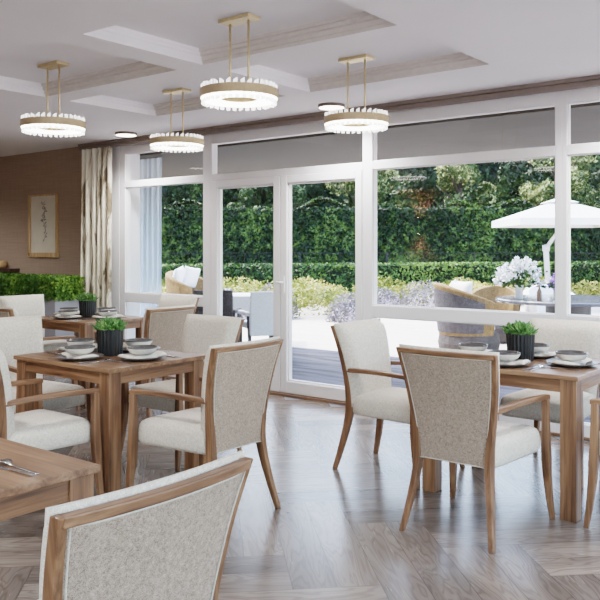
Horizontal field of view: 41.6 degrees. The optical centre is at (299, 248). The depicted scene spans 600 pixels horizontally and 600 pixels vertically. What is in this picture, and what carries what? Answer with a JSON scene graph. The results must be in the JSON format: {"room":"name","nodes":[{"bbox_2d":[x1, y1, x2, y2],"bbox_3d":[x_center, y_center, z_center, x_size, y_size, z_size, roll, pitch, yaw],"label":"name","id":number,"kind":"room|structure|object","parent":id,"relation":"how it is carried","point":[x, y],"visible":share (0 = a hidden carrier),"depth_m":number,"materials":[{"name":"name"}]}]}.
{"room":"restaurant dining room","nodes":[
{"label":"restaurant dining room","id":0,"kind":"room"},
{"bbox_2d":[0,0,599,156],"bbox_3d":[-2.993,-1.290,4.117,13.200,0.100,9.150,0,0,38],"label":"ceiling","id":1,"kind":"structure","parent":0,"point":[122,56],"depth_m":5.18,"materials":[{"name":"paint"}]},
{"bbox_2d":[20,60,85,136],"bbox_3d":[-1.785,-1.089,5.718,0.456,0.502,0.456,0,0,38],"label":"pendant","id":2,"kind":"object","parent":1,"relation":"hanging from","point":[42,124],"visible":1,"depth_m":5.62,"materials":[{"name":"gold metal"}]},
{"bbox_2d":[115,131,136,136],"bbox_3d":[-1.859,-1.226,8.439,0.230,0.028,0.230,0,0,38],"label":"recessed light","id":3,"kind":"object","parent":1,"relation":"in","point":[120,133],"visible":1,"depth_m":8.36,"materials":[{"name":"white"}]},
{"bbox_2d":[149,87,203,152],"bbox_3d":[-1.038,-1.089,6.663,0.456,0.502,0.456,0,0,38],"label":"pendant","id":4,"kind":"object","parent":1,"relation":"hanging from","point":[163,142],"visible":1,"depth_m":6.56,"materials":[{"name":"gold metal"}]},
{"bbox_2d":[200,13,277,110],"bbox_3d":[-0.353,-1.089,4.586,0.456,0.502,0.456,0,0,38],"label":"pendant","id":5,"kind":"object","parent":1,"relation":"hanging from","point":[227,94],"visible":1,"depth_m":4.50,"materials":[{"name":"gold metal"}]},
{"bbox_2d":[318,102,344,109],"bbox_3d":[0.271,-1.226,6.795,0.230,0.028,0.230,0,0,38],"label":"recessed light","id":6,"kind":"object","parent":1,"relation":"in","point":[330,105],"visible":0.97,"depth_m":6.72,"materials":[{"name":"white"}]},
{"bbox_2d":[78,74,599,150],"bbox_3d":[0.847,-1.202,6.653,8.820,0.075,0.060,0,0,38],"label":"track","id":7,"kind":"object","parent":1,"relation":"attached to","point":[592,80],"visible":0.95,"depth_m":6.57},
{"bbox_2d":[80,146,111,342],"bbox_3d":[-2.361,0.113,9.128,0.570,2.550,0.116,0,0,38],"label":"curtain","id":8,"kind":"object","parent":7,"relation":"hanging from","point":[96,184],"visible":0.7,"depth_m":9.11,"materials":[{"name":"fabric"}]},
{"bbox_2d":[324,54,388,133],"bbox_3d":[0.394,-1.089,5.532,0.456,0.502,0.456,0,0,38],"label":"pendant","id":9,"kind":"object","parent":1,"relation":"hanging from","point":[347,121],"visible":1,"depth_m":5.44,"materials":[{"name":"gold metal"}]},
{"bbox_2d":[0,374,599,599],"bbox_3d":[-3.128,1.400,3.863,14.782,0.001,9.680,0,0,38],"label":"floor","id":10,"kind":"structure","parent":0,"point":[335,534],"depth_m":3.99,"materials":[{"name":"brown wood"}]},
{"bbox_2d":[0,294,79,384],"bbox_3d":[-2.648,0.938,7.941,0.686,0.924,0.599,0,0,38],"label":"armchair","id":11,"kind":"object","parent":10,"relation":"on","point":[25,305],"visible":0.24,"depth_m":8.03,"materials":[{"name":"white fabric"}]},
{"bbox_2d":[0,307,80,409],"bbox_3d":[-2.356,0.938,6.793,0.599,0.924,0.686,0,0,38],"label":"armchair","id":12,"kind":"object","parent":10,"relation":"on","point":[4,311],"visible":0.12,"depth_m":6.47,"materials":[{"name":"brown wood"}]},
{"bbox_2d":[0,272,85,339],"bbox_3d":[-4.137,0.842,10.119,3.954,1.116,0.452,0,0,38],"label":"planter","id":13,"kind":"object","parent":10,"relation":"on","point":[59,291],"visible":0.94,"depth_m":8.95,"materials":[{"name":"green plant"}]},
{"bbox_2d":[0,315,93,424],"bbox_3d":[-1.813,0.938,5.319,0.686,0.924,0.599,0,0,38],"label":"armchair","id":14,"kind":"object","parent":10,"relation":"on","point":[19,335],"visible":0.34,"depth_m":5.39,"materials":[{"name":"beige fabric"}]},
{"bbox_2d":[0,438,99,520],"bbox_3d":[-1.194,1.025,2.377,0.920,0.750,0.745,0,0,38],"label":"dining table","id":15,"kind":"object","parent":10,"relation":"on","point":[61,479],"visible":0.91,"depth_m":2.31,"materials":[{"name":"brown wood"}]},
{"bbox_2d":[0,466,33,476],"bbox_3d":[-0.854,0.646,2.320,0.220,0.006,0.018,0,0,35],"label":"knife","id":16,"kind":"object","parent":15,"relation":"on","point":[1,467],"visible":1,"depth_m":2.29,"materials":[{"name":"metal"}]},
{"bbox_2d":[0,458,38,473],"bbox_3d":[-0.833,0.643,2.340,0.200,0.011,0.035,0,0,39],"label":"spoon","id":17,"kind":"object","parent":15,"relation":"on","point":[8,461],"visible":1,"depth_m":2.36,"materials":[{"name":"metal"}]},
{"bbox_2d":[0,350,103,494],"bbox_3d":[-1.497,0.938,4.203,0.599,0.924,0.686,0,0,38],"label":"armchair","id":18,"kind":"object","parent":10,"relation":"on","point":[41,428],"visible":0.82,"depth_m":4.15,"materials":[{"name":"fabric"}]},
{"bbox_2d":[41,315,144,407],"bbox_3d":[-2.022,1.025,7.523,0.920,0.750,0.745,0,0,38],"label":"dining table","id":19,"kind":"object","parent":10,"relation":"on","point":[84,326],"visible":0.38,"depth_m":7.22,"materials":[{"name":"brown wood"}]},
{"bbox_2d":[55,314,81,317],"bbox_3d":[-2.160,0.627,7.348,0.256,0.033,0.131,0,0,37],"label":"napkin","id":20,"kind":"object","parent":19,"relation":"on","point":[57,315],"visible":0.69,"depth_m":7.32,"materials":[{"name":"beige fabric"}]},
{"bbox_2d":[58,310,76,315],"bbox_3d":[-2.159,0.596,7.349,0.175,0.044,0.175,0,0,38],"label":"soup bowl","id":21,"kind":"object","parent":20,"relation":"on","point":[61,312],"visible":1,"depth_m":7.29,"materials":[{"name":"grey ceramic"}]},
{"bbox_2d":[75,292,99,317],"bbox_3d":[-2.023,0.530,7.526,0.208,0.240,0.207,0,0,-44],"label":"potted succulent","id":22,"kind":"object","parent":19,"relation":"on","point":[87,302],"visible":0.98,"depth_m":7.46,"materials":[{"name":"black ceramic"}]},
{"bbox_2d":[79,301,95,317],"bbox_3d":[-2.022,0.570,7.523,0.162,0.160,0.162,0,0,-3],"label":"pot","id":23,"kind":"object","parent":22,"relation":"attached to","point":[87,309],"depth_m":7.46,"materials":[{"name":"black ceramic"}]},
{"bbox_3d":[-1.788,0.638,7.338,0.277,0.023,0.277,0,0,38],"label":"dinner plate","id":24,"kind":"object","parent":19,"relation":"on","visible":0},
{"bbox_2d":[92,314,122,317],"bbox_3d":[-1.787,0.627,7.337,0.256,0.033,0.131,0,0,-41],"label":"napkin","id":25,"kind":"object","parent":24,"relation":"on","point":[116,315],"visible":0.64,"depth_m":7.32,"materials":[{"name":"beige fabric"}]},
{"bbox_2d":[98,310,116,315],"bbox_3d":[-1.788,0.596,7.338,0.175,0.044,0.175,0,0,38],"label":"soup bowl","id":26,"kind":"object","parent":25,"relation":"on","point":[101,312],"visible":1,"depth_m":7.28,"materials":[{"name":"grey ceramic"}]},
{"bbox_2d":[13,349,205,493],"bbox_3d":[-1.162,1.025,4.837,0.920,0.750,0.745,0,0,38],"label":"dining table","id":27,"kind":"object","parent":10,"relation":"on","point":[110,375],"visible":0.64,"depth_m":4.50,"materials":[{"name":"brown wood"}]},
{"bbox_2d":[55,352,103,360],"bbox_3d":[-1.299,0.638,4.662,0.277,0.022,0.277,0,0,38],"label":"dinner plate","id":28,"kind":"object","parent":27,"relation":"on","point":[60,356],"visible":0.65,"depth_m":4.58,"materials":[{"name":"grey ceramic"}]},
{"bbox_2d":[62,352,98,358],"bbox_3d":[-1.300,0.627,4.662,0.131,0.033,0.256,0,0,-41],"label":"napkin","id":29,"kind":"object","parent":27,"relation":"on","point":[66,354],"visible":0.65,"depth_m":4.60,"materials":[{"name":"beige fabric"}]},
{"bbox_2d":[64,344,94,354],"bbox_3d":[-1.299,0.596,4.662,0.175,0.044,0.175,0,0,38],"label":"soup bowl","id":30,"kind":"object","parent":29,"relation":"on","point":[71,349],"visible":1,"depth_m":4.61,"materials":[{"name":"grey ceramic"}]},
{"bbox_2d":[91,316,127,356],"bbox_3d":[-1.159,0.530,4.835,0.207,0.240,0.208,0,0,19],"label":"potted succulent","id":31,"kind":"object","parent":27,"relation":"on","point":[110,332],"visible":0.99,"depth_m":4.78,"materials":[{"name":"black ceramic"}]},
{"bbox_2d":[97,330,123,356],"bbox_3d":[-1.162,0.570,4.837,0.162,0.160,0.162,0,0,-31],"label":"pot","id":32,"kind":"object","parent":31,"relation":"attached to","point":[109,342],"depth_m":4.77,"materials":[{"name":"black ceramic"}]},
{"bbox_2d":[118,351,166,358],"bbox_3d":[-0.927,0.627,4.651,0.256,0.033,0.131,0,0,-39],"label":"napkin","id":33,"kind":"object","parent":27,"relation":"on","point":[156,354],"visible":0.83,"depth_m":4.63,"materials":[{"name":"beige fabric"}]},
{"bbox_2d":[127,345,156,354],"bbox_3d":[-0.928,0.596,4.652,0.175,0.044,0.175,0,0,38],"label":"soup bowl","id":34,"kind":"object","parent":33,"relation":"on","point":[134,349],"visible":1,"depth_m":4.60,"materials":[{"name":"grey ceramic"}]},
{"bbox_2d":[119,353,165,360],"bbox_3d":[-0.928,0.638,4.652,0.277,0.022,0.277,0,0,38],"label":"dinner plate","id":35,"kind":"object","parent":27,"relation":"on","point":[131,354],"visible":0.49,"depth_m":4.55,"materials":[{"name":"grey ceramic"}]},
{"bbox_3d":[-1.023,0.627,5.012,0.131,0.033,0.256,0,0,-42],"label":"napkin","id":36,"kind":"object","parent":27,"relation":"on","visible":0},
{"bbox_2d":[124,338,152,345],"bbox_3d":[-1.024,0.596,5.011,0.175,0.044,0.175,0,0,38],"label":"soup bowl","id":37,"kind":"object","parent":36,"relation":"on","point":[132,341],"visible":0.73,"depth_m":4.96,"materials":[{"name":"grey ceramic"}]},
{"bbox_3d":[-1.396,0.638,5.021,0.277,0.023,0.277,0,0,38],"label":"dinner plate","id":38,"kind":"object","parent":27,"relation":"on","visible":0},
{"bbox_2d":[58,343,97,349],"bbox_3d":[-1.397,0.627,5.022,0.131,0.033,0.256,0,0,33],"label":"napkin","id":39,"kind":"object","parent":38,"relation":"on","point":[95,344],"visible":0.12,"depth_m":4.95,"materials":[{"name":"beige fabric"}]},
{"bbox_2d":[66,338,94,344],"bbox_3d":[-1.396,0.596,5.021,0.175,0.044,0.175,0,0,38],"label":"soup bowl","id":40,"kind":"object","parent":39,"relation":"on","point":[73,341],"visible":0.71,"depth_m":4.98,"materials":[{"name":"grey ceramic"}]},
{"bbox_2d":[38,450,252,599],"bbox_3d":[-0.521,0.938,1.832,0.686,0.924,0.599,0,0,38],"label":"armchair","id":41,"kind":"object","parent":10,"relation":"on","point":[166,538],"visible":1,"depth_m":1.61,"materials":[{"name":"beige fabric"}]},
{"bbox_2d":[97,305,196,417],"bbox_3d":[-1.295,0.938,6.732,0.686,0.924,0.599,0,0,38],"label":"armchair","id":42,"kind":"object","parent":10,"relation":"on","point":[164,325],"visible":0.3,"depth_m":6.51,"materials":[{"name":"beige fabric"}]},
{"bbox_2d":[123,295,198,382],"bbox_3d":[-1.413,0.938,7.858,0.599,0.924,0.686,0,0,38],"label":"armchair","id":43,"kind":"object","parent":10,"relation":"on","point":[165,300],"visible":0.26,"depth_m":8.02,"materials":[{"name":"white fabric"}]},
{"bbox_2d":[121,314,243,471],"bbox_3d":[-0.790,0.938,5.404,0.599,0.924,0.686,0,0,38],"label":"armchair","id":44,"kind":"object","parent":10,"relation":"on","point":[200,332],"visible":0.51,"depth_m":5.43,"materials":[{"name":"beige fabric"}]},
{"bbox_2d":[125,336,283,508],"bbox_3d":[-0.500,0.938,4.270,0.686,0.924,0.599,0,0,38],"label":"armchair","id":45,"kind":"object","parent":10,"relation":"on","point":[235,383],"visible":0.9,"depth_m":4.11,"materials":[{"name":"beige fabric"}]},
{"bbox_2d":[330,318,464,488],"bbox_3d":[0.605,0.938,5.041,0.686,0.924,0.599,0,0,38],"label":"armchair","id":46,"kind":"object","parent":10,"relation":"on","point":[362,345],"visible":0.77,"depth_m":5.01,"materials":[{"name":"beige fabric"}]},
{"bbox_2d":[396,344,555,553],"bbox_3d":[0.881,0.938,4.019,0.599,0.924,0.686,0,0,38],"label":"armchair","id":47,"kind":"object","parent":10,"relation":"on","point":[453,394],"visible":1,"depth_m":3.82,"materials":[{"name":"beige fabric"}]},
{"bbox_2d":[422,356,599,522],"bbox_3d":[1.281,1.025,4.589,0.920,0.750,0.745,0,0,38],"label":"dining table","id":48,"kind":"object","parent":10,"relation":"on","point":[570,384],"visible":0.44,"depth_m":4.08,"materials":[{"name":"brown wood"}]},
{"bbox_2d":[499,359,529,364],"bbox_3d":[1.142,0.627,4.414,0.256,0.033,0.131,0,0,32],"label":"napkin","id":49,"kind":"object","parent":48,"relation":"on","point":[513,362],"visible":0.46,"depth_m":4.36,"materials":[{"name":"beige fabric"}]},
{"bbox_2d":[489,350,520,360],"bbox_3d":[1.143,0.596,4.415,0.175,0.044,0.175,0,0,38],"label":"soup bowl","id":50,"kind":"object","parent":49,"relation":"on","point":[504,355],"visible":0.75,"depth_m":4.36,"materials":[{"name":"grey ceramic"}]},
{"bbox_2d":[500,359,529,367],"bbox_3d":[1.143,0.638,4.415,0.277,0.022,0.277,0,0,38],"label":"dinner plate","id":51,"kind":"object","parent":48,"relation":"on","point":[506,366],"visible":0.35,"depth_m":4.30,"materials":[{"name":"grey ceramic"}]},
{"bbox_2d":[500,320,538,361],"bbox_3d":[1.282,0.530,4.593,0.208,0.240,0.207,0,0,2],"label":"potted succulent","id":52,"kind":"object","parent":48,"relation":"on","point":[520,336],"visible":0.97,"depth_m":4.53,"materials":[{"name":"black ceramic"}]},
{"bbox_2d":[506,334,534,361],"bbox_3d":[1.281,0.570,4.589,0.162,0.160,0.162,0,0,42],"label":"pot","id":53,"kind":"object","parent":52,"relation":"attached to","point":[523,343],"depth_m":4.52,"materials":[{"name":"black ceramic"}]},
{"bbox_2d":[534,352,555,355],"bbox_3d":[1.419,0.627,4.764,0.256,0.033,0.131,0,0,40],"label":"napkin","id":54,"kind":"object","parent":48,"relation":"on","point":[540,353],"visible":0.37,"depth_m":4.70,"materials":[{"name":"beige fabric"}]},
{"bbox_2d":[534,343,549,352],"bbox_3d":[1.418,0.596,4.763,0.175,0.044,0.175,0,0,38],"label":"soup bowl","id":55,"kind":"object","parent":54,"relation":"on","point":[538,347],"visible":0.58,"depth_m":4.70,"materials":[{"name":"grey ceramic"}]},
{"bbox_2d":[534,351,556,358],"bbox_3d":[1.418,0.638,4.763,0.277,0.022,0.277,0,0,38],"label":"dinner plate","id":56,"kind":"object","parent":48,"relation":"on","point":[535,357],"visible":0.21,"depth_m":4.65,"materials":[{"name":"grey ceramic"}]},
{"bbox_2d":[551,357,591,364],"bbox_3d":[1.516,0.627,4.404,0.131,0.033,0.256,0,0,44],"label":"napkin","id":57,"kind":"object","parent":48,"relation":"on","point":[582,362],"visible":0.62,"depth_m":4.35,"materials":[{"name":"beige fabric"}]},
{"bbox_2d":[555,350,587,360],"bbox_3d":[1.515,0.596,4.404,0.175,0.044,0.175,0,0,38],"label":"soup bowl","id":58,"kind":"object","parent":57,"relation":"on","point":[568,355],"visible":1,"depth_m":4.35,"materials":[{"name":"grey ceramic"}]},
{"bbox_2d":[546,358,597,367],"bbox_3d":[1.515,0.638,4.404,0.277,0.022,0.277,0,0,38],"label":"dinner plate","id":59,"kind":"object","parent":48,"relation":"on","point":[592,363],"visible":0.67,"depth_m":4.33,"materials":[{"name":"white ceramic"}]},
{"bbox_3d":[1.047,0.638,4.774,0.277,0.023,0.277,0,0,38],"label":"dinner plate","id":60,"kind":"object","parent":48,"relation":"on","visible":0},
{"bbox_3d":[1.046,0.627,4.775,0.131,0.033,0.256,0,0,30],"label":"napkin","id":61,"kind":"object","parent":60,"relation":"on","visible":0},
{"bbox_2d":[459,342,487,350],"bbox_3d":[1.047,0.596,4.774,0.175,0.044,0.175,0,0,38],"label":"soup bowl","id":62,"kind":"object","parent":61,"relation":"on","point":[473,346],"visible":0.85,"depth_m":4.72,"materials":[{"name":"grey ceramic"}]},
{"bbox_2d":[498,318,599,488],"bbox_3d":[1.622,0.938,5.053,0.599,0.924,0.686,0,0,38],"label":"armchair","id":63,"kind":"object","parent":10,"relation":"on","point":[561,334],"visible":0.37,"depth_m":5.08,"materials":[{"name":"beige fabric"}]},
{"bbox_2d":[583,398,599,527],"bbox_3d":[1.877,0.938,3.997,0.686,0.924,0.599,0,0,38],"label":"armchair","id":64,"kind":"object","parent":10,"relation":"on","point":[594,444],"visible":1,"depth_m":3.96,"materials":[{"name":"brown wood"}]},
{"bbox_2d":[0,86,599,275],"bbox_3d":[-0.125,-0.050,7.746,13.800,2.900,0.300,0,0,38],"label":"wall","id":65,"kind":"structure","parent":0,"point":[59,171],"depth_m":10.03,"materials":[{"name":"paint"}]},
{"bbox_2d":[0,268,19,272],"bbox_3d":[-4.179,0.292,10.655,1.170,0.075,0.160,0,0,38],"label":"wall shelf","id":66,"kind":"object","parent":65,"relation":"attached to","point":[3,270],"visible":0.9,"depth_m":10.32,"materials":[{"name":"brown wood"}]},
{"bbox_2d":[27,193,58,256],"bbox_3d":[-3.256,-0.292,10.009,0.660,0.795,0.026,0,0,38],"label":"picture","id":67,"kind":"object","parent":65,"relation":"attached to","point":[43,210],"visible":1,"depth_m":10.01,"materials":[{"name":"beige paper"}]},
{"bbox_2d":[112,136,210,376],"bbox_3d":[-1.465,-0.050,8.801,1.610,2.900,0.305,0,0,38],"label":"window","id":68,"kind":"structure","parent":65,"relation":"in","point":[126,296],"depth_m":9.06,"materials":[{"name":"white paint"}]},
{"bbox_2d":[211,122,363,400],"bbox_3d":[-0.172,0.113,7.606,1.900,2.575,0.148,0,0,38],"label":"door","id":69,"kind":"structure","parent":65,"relation":"in","point":[282,180],"depth_m":7.57,"materials":[{"name":"white paint"}]},
{"bbox_2d":[269,391,345,404],"bbox_3d":[-0.164,1.390,7.617,1.900,0.020,0.150,0,0,38],"label":"trim","id":70,"kind":"structure","parent":65,"relation":"attached to","point":[271,392],"depth_m":7.34,"materials":[{"name":"brown wood"}]},
{"bbox_2d":[140,102,599,178],"bbox_3d":[1.899,-1.190,7.727,12.600,0.180,2.180,0,0,38],"label":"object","id":71,"kind":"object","parent":65,"relation":"attached to","point":[531,128],"depth_m":8.32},
{"bbox_2d":[364,92,561,432],"bbox_3d":[1.289,0.113,6.491,1.775,2.575,0.085,0,0,38],"label":"window","id":72,"kind":"structure","parent":65,"relation":"in","point":[372,310],"depth_m":6.47,"materials":[{"name":"white paint"}]},
{"bbox_2d":[539,430,589,440],"bbox_3d":[2.463,1.390,5.497,4.850,0.020,0.020,0,0,38],"label":"trim","id":73,"kind":"structure","parent":65,"relation":"attached to","point":[552,433],"depth_m":5.91,"materials":[{"name":"brown wood"}]},
{"bbox_2d":[562,87,599,437],"bbox_3d":[2.599,0.113,5.456,1.565,2.575,0.085,0,0,38],"label":"window","id":74,"kind":"structure","parent":65,"relation":"in","point":[569,98],"depth_m":5.89,"materials":[{"name":"white paint"}]},
{"bbox_2d":[140,300,599,356],"bbox_3d":[10.362,1.530,24.407,46.000,0.200,38.850,0,0,38],"label":"ground","id":75,"kind":"structure","parent":0,"point":[311,331],"depth_m":13.53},
{"bbox_2d":[140,285,161,316],"bbox_3d":[-3.207,1.083,15.797,1.458,0.760,1.474,0,0,0],"label":"shrub","id":76,"kind":"object","parent":75,"relation":"on","point":[144,287],"visible":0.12,"depth_m":15.70,"materials":[{"name":"plant"}]},
{"bbox_2d":[140,179,202,208],"bbox_3d":[-5.077,-1.397,29.107,2.870,5.663,3.149,0,0,0],"label":"tree","id":77,"kind":"object","parent":75,"relation":"on","point":[158,196],"visible":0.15,"depth_m":28.59,"materials":[{"name":"green plant"}]},
{"bbox_2d":[165,271,202,294],"bbox_3d":[-2.080,0.923,15.017,0.961,1.013,0.992,0,0,29],"label":"tub chair","id":78,"kind":"object","parent":75,"relation":"on","point":[173,286],"visible":0.21,"depth_m":14.65,"materials":[{"name":"beige wicker"}]},
{"bbox_2d":[172,266,183,281],"bbox_3d":[-2.312,0.540,14.938,0.192,0.465,0.476,0,0,11],"label":"cushion","id":79,"kind":"object","parent":78,"relation":"on","point":[178,273],"visible":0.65,"depth_m":14.80,"materials":[{"name":"white fabric"}]},
{"bbox_2d":[182,266,200,287],"bbox_3d":[-2.121,0.550,15.267,0.192,0.465,0.476,0,0,40],"label":"cushion","id":80,"kind":"object","parent":78,"relation":"on","point":[190,278],"visible":0.87,"depth_m":15.19,"materials":[{"name":"white fabric"}]},
{"bbox_2d":[187,172,247,207],"bbox_3d":[-3.684,-2.638,34.002,3.815,8.143,3.286,0,0,-14],"label":"tree","id":81,"kind":"object","parent":75,"relation":"on","point":[227,193],"visible":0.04,"depth_m":33.55,"materials":[{"name":"green plant"}]},
{"bbox_2d":[140,276,354,315],"bbox_3d":[-5.394,1.075,18.799,13.310,0.817,5.732,0,0,0],"label":"planting","id":82,"kind":"object","parent":75,"relation":"on","point":[304,293],"visible":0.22,"depth_m":18.09,"materials":[{"name":"green plant"}]},
{"bbox_2d":[227,168,306,207],"bbox_3d":[-1.291,-1.404,28.980,3.112,5.678,2.944,0,0,0],"label":"tree","id":83,"kind":"object","parent":75,"relation":"on","point":[262,200],"visible":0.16,"depth_m":28.42,"materials":[{"name":"green plant"}]},
{"bbox_2d":[258,283,300,318],"bbox_3d":[-0.490,1.056,16.288,1.050,0.831,1.055,0,0,0],"label":"shrub","id":84,"kind":"object","parent":75,"relation":"on","point":[268,284],"visible":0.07,"depth_m":16.25,"materials":[{"name":"plant"}]},
{"bbox_2d":[283,163,350,208],"bbox_3d":[0.823,-2.573,34.039,3.453,8.013,3.580,0,0,0],"label":"tree","id":85,"kind":"object","parent":75,"relation":"on","point":[313,190],"visible":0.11,"depth_m":33.30,"materials":[{"name":"green plant"}]},
{"bbox_2d":[324,292,354,322],"bbox_3d":[0.971,1.161,15.597,0.986,0.631,0.957,0,0,0],"label":"shrub","id":86,"kind":"object","parent":75,"relation":"on","point":[336,310],"visible":0.66,"depth_m":15.45,"materials":[{"name":"plant"}]},
{"bbox_2d":[325,162,400,207],"bbox_3d":[2.253,-1.491,28.866,3.071,5.851,2.898,0,0,0],"label":"tree","id":87,"kind":"object","parent":75,"relation":"on","point":[382,177],"visible":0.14,"depth_m":29.15,"materials":[{"name":"green plant"}]},
{"bbox_2d":[140,195,599,264],"bbox_3d":[-0.498,-0.127,25.557,31.107,3.186,1.418,0,0,0],"label":"hedge","id":88,"kind":"object","parent":75,"relation":"on","point":[165,230],"visible":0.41,"depth_m":24.95,"materials":[{"name":"green plant"}]},
{"bbox_2d":[140,260,599,292],"bbox_3d":[-0.502,0.874,22.457,25.088,1.169,1.188,0,0,0],"label":"clipped hedge","id":89,"kind":"object","parent":75,"relation":"on","point":[343,274],"visible":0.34,"depth_m":22.02,"materials":[{"name":"green plant"}]},
{"bbox_2d":[155,252,586,263],"bbox_3d":[0.000,0.765,23.600,26.050,1.330,0.060,0,0,0],"label":"fence","id":90,"kind":"object","parent":75,"relation":"on","point":[299,252],"visible":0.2,"depth_m":23.60,"materials":[{"name":"black metal"}]},
{"bbox_2d":[146,154,599,208],"bbox_3d":[0.006,-2.362,38.453,48.317,7.897,1.449,0,0,0],"label":"trees","id":91,"kind":"object","parent":75,"relation":"on","point":[488,170],"visible":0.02,"depth_m":37.98,"materials":[{"name":"green plant"}]},
{"bbox_2d":[377,286,403,304],"bbox_3d":[1.959,1.184,18.787,1.077,0.595,1.068,0,0,0],"label":"shrub","id":92,"kind":"object","parent":75,"relation":"on","point":[384,299],"visible":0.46,"depth_m":18.62,"materials":[{"name":"plant"}]},
{"bbox_2d":[394,279,439,306],"bbox_3d":[3.002,1.093,18.912,1.584,0.759,1.552,0,0,0],"label":"shrub","id":93,"kind":"object","parent":75,"relation":"on","point":[408,300],"visible":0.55,"depth_m":18.73,"materials":[{"name":"plant"}]},
{"bbox_2d":[389,166,458,208],"bbox_3d":[5.298,-2.649,33.975,3.364,8.165,3.127,0,0,32],"label":"tree","id":94,"kind":"object","parent":75,"relation":"on","point":[422,186],"visible":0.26,"depth_m":33.30,"materials":[{"name":"green plant"}]},
{"bbox_2d":[433,283,499,349],"bbox_3d":[2.317,0.949,10.996,0.912,0.962,0.941,0,0,-7],"label":"tub chair","id":95,"kind":"object","parent":75,"relation":"on","point":[451,335],"visible":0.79,"depth_m":10.64,"materials":[{"name":"grey fabric"}]},
{"bbox_2d":[452,280,472,293],"bbox_3d":[2.202,0.640,10.811,0.182,0.412,0.420,0,0,-24],"label":"cushion","id":96,"kind":"object","parent":95,"relation":"on","point":[464,286],"visible":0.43,"depth_m":10.69,"materials":[{"name":"white fabric"}]},
{"bbox_2d":[435,163,500,208],"bbox_3d":[6.162,-1.530,29.458,2.494,5.929,2.864,0,0,-21],"label":"tree","id":97,"kind":"object","parent":75,"relation":"on","point":[449,174],"visible":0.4,"depth_m":29.04,"materials":[{"name":"green plant"}]},
{"bbox_2d":[350,276,599,305],"bbox_3d":[6.695,1.086,20.600,10.708,0.782,2.112,0,0,0],"label":"planting","id":98,"kind":"object","parent":75,"relation":"on","point":[594,290],"visible":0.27,"depth_m":20.12,"materials":[{"name":"green plant"}]},
{"bbox_2d":[472,285,520,342],"bbox_3d":[3.011,1.001,12.277,0.840,0.859,0.814,0,0,23],"label":"tub chair","id":99,"kind":"object","parent":75,"relation":"on","point":[490,293],"visible":0.21,"depth_m":12.50,"materials":[{"name":"beige wicker"}]},
{"bbox_2d":[493,158,575,208],"bbox_3d":[9.967,-2.611,34.080,3.051,8.088,3.506,0,0,-33],"label":"tree","id":100,"kind":"object","parent":75,"relation":"on","point":[531,174],"visible":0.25,"depth_m":33.80,"materials":[{"name":"green plant"}]},
{"bbox_2d":[492,199,599,284],"bbox_3d":[6.300,0.095,19.200,2.640,2.670,2.640,0,0,0],"label":"parasol","id":101,"kind":"object","parent":75,"relation":"on","point":[543,216],"visible":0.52,"depth_m":18.44,"materials":[{"name":"white fabric"}]},
{"bbox_2d":[495,294,599,314],"bbox_3d":[3.700,1.055,10.900,1.960,0.750,1.960,0,0,38],"label":"garden table","id":102,"kind":"object","parent":75,"relation":"on","point":[580,304],"visible":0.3,"depth_m":10.62,"materials":[{"name":"clear glass"}]},
{"bbox_2d":[482,256,548,298],"bbox_3d":[2.966,0.384,10.695,0.777,0.593,0.822,0,0,38],"label":"flower arrangement","id":103,"kind":"object","parent":102,"relation":"on","point":[516,269],"visible":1,"depth_m":10.70,"materials":[{"name":"white plant"}]},
{"bbox_2d":[537,284,541,300],"bbox_3d":[3.120,0.570,10.300,0.064,0.220,0.064,0,0,38],"label":"bottle","id":104,"kind":"object","parent":102,"relation":"on","point":[539,292],"visible":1,"depth_m":10.28,"materials":[{"name":"brown glass"}]},
{"bbox_2d":[547,273,554,298],"bbox_3d":[3.500,0.504,10.733,0.302,0.353,0.322,0,0,38],"label":"bunch","id":105,"kind":"object","parent":102,"relation":"on","point":[551,283],"visible":0.28,"depth_m":10.74,"materials":[{"name":"purple plant"}]},
{"bbox_2d":[523,284,574,312],"bbox_3d":[3.947,1.001,12.479,0.840,0.859,0.814,0,0,-6],"label":"tub chair","id":106,"kind":"object","parent":75,"relation":"on","point":[532,290],"visible":0.12,"depth_m":12.69,"materials":[{"name":"fabric"}]},
{"bbox_2d":[518,155,599,206],"bbox_3d":[9.617,-1.496,29.318,2.810,5.861,3.000,0,0,42],"label":"tree","id":107,"kind":"object","parent":75,"relation":"on","point":[580,168],"visible":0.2,"depth_m":28.84,"materials":[{"name":"green plant"}]},
{"bbox_2d":[589,154,599,189],"bbox_3d":[14.604,-2.526,33.832,3.057,7.919,3.940,0,0,-25],"label":"tree","id":108,"kind":"object","parent":75,"relation":"on","point":[594,176],"visible":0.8,"depth_m":34.41,"materials":[{"name":"green plant"}]},
{"bbox_2d":[284,396,589,441],"bbox_3d":[-3.086,1.503,3.999,13.800,0.194,9.450,0,0,38],"label":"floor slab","id":109,"kind":"structure","parent":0,"point":[285,397],"depth_m":7.14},
{"bbox_2d":[292,347,590,422],"bbox_3d":[1.542,1.477,8.404,16.000,0.106,2.800,0,0,38],"label":"floor","id":110,"kind":"structure","parent":0,"point":[313,365],"depth_m":9.34,"materials":[{"name":"wood"}]},
{"bbox_2d":[193,290,240,341],"bbox_3d":[-1.136,0.990,10.838,0.580,0.880,0.625,0,0,6],"label":"garden chair","id":111,"kind":"object","parent":110,"relation":"on","point":[228,310],"visible":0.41,"depth_m":10.56,"materials":[{"name":"fabric"}]},
{"bbox_2d":[192,293,272,337],"bbox_3d":[-0.980,1.057,11.900,1.345,0.746,0.924,0,0,0],"label":"table","id":112,"kind":"object","parent":110,"relation":"on","point":[242,300],"visible":0.12,"depth_m":11.45,"materials":[{"name":"grey metal"}]},
{"bbox_2d":[237,291,272,341],"bbox_3d":[-0.478,0.990,10.491,0.580,0.880,0.625,0,0,-20],"label":"garden chair","id":113,"kind":"object","parent":110,"relation":"on","point":[259,322],"visible":0.46,"depth_m":10.23,"materials":[{"name":"grey metal"}]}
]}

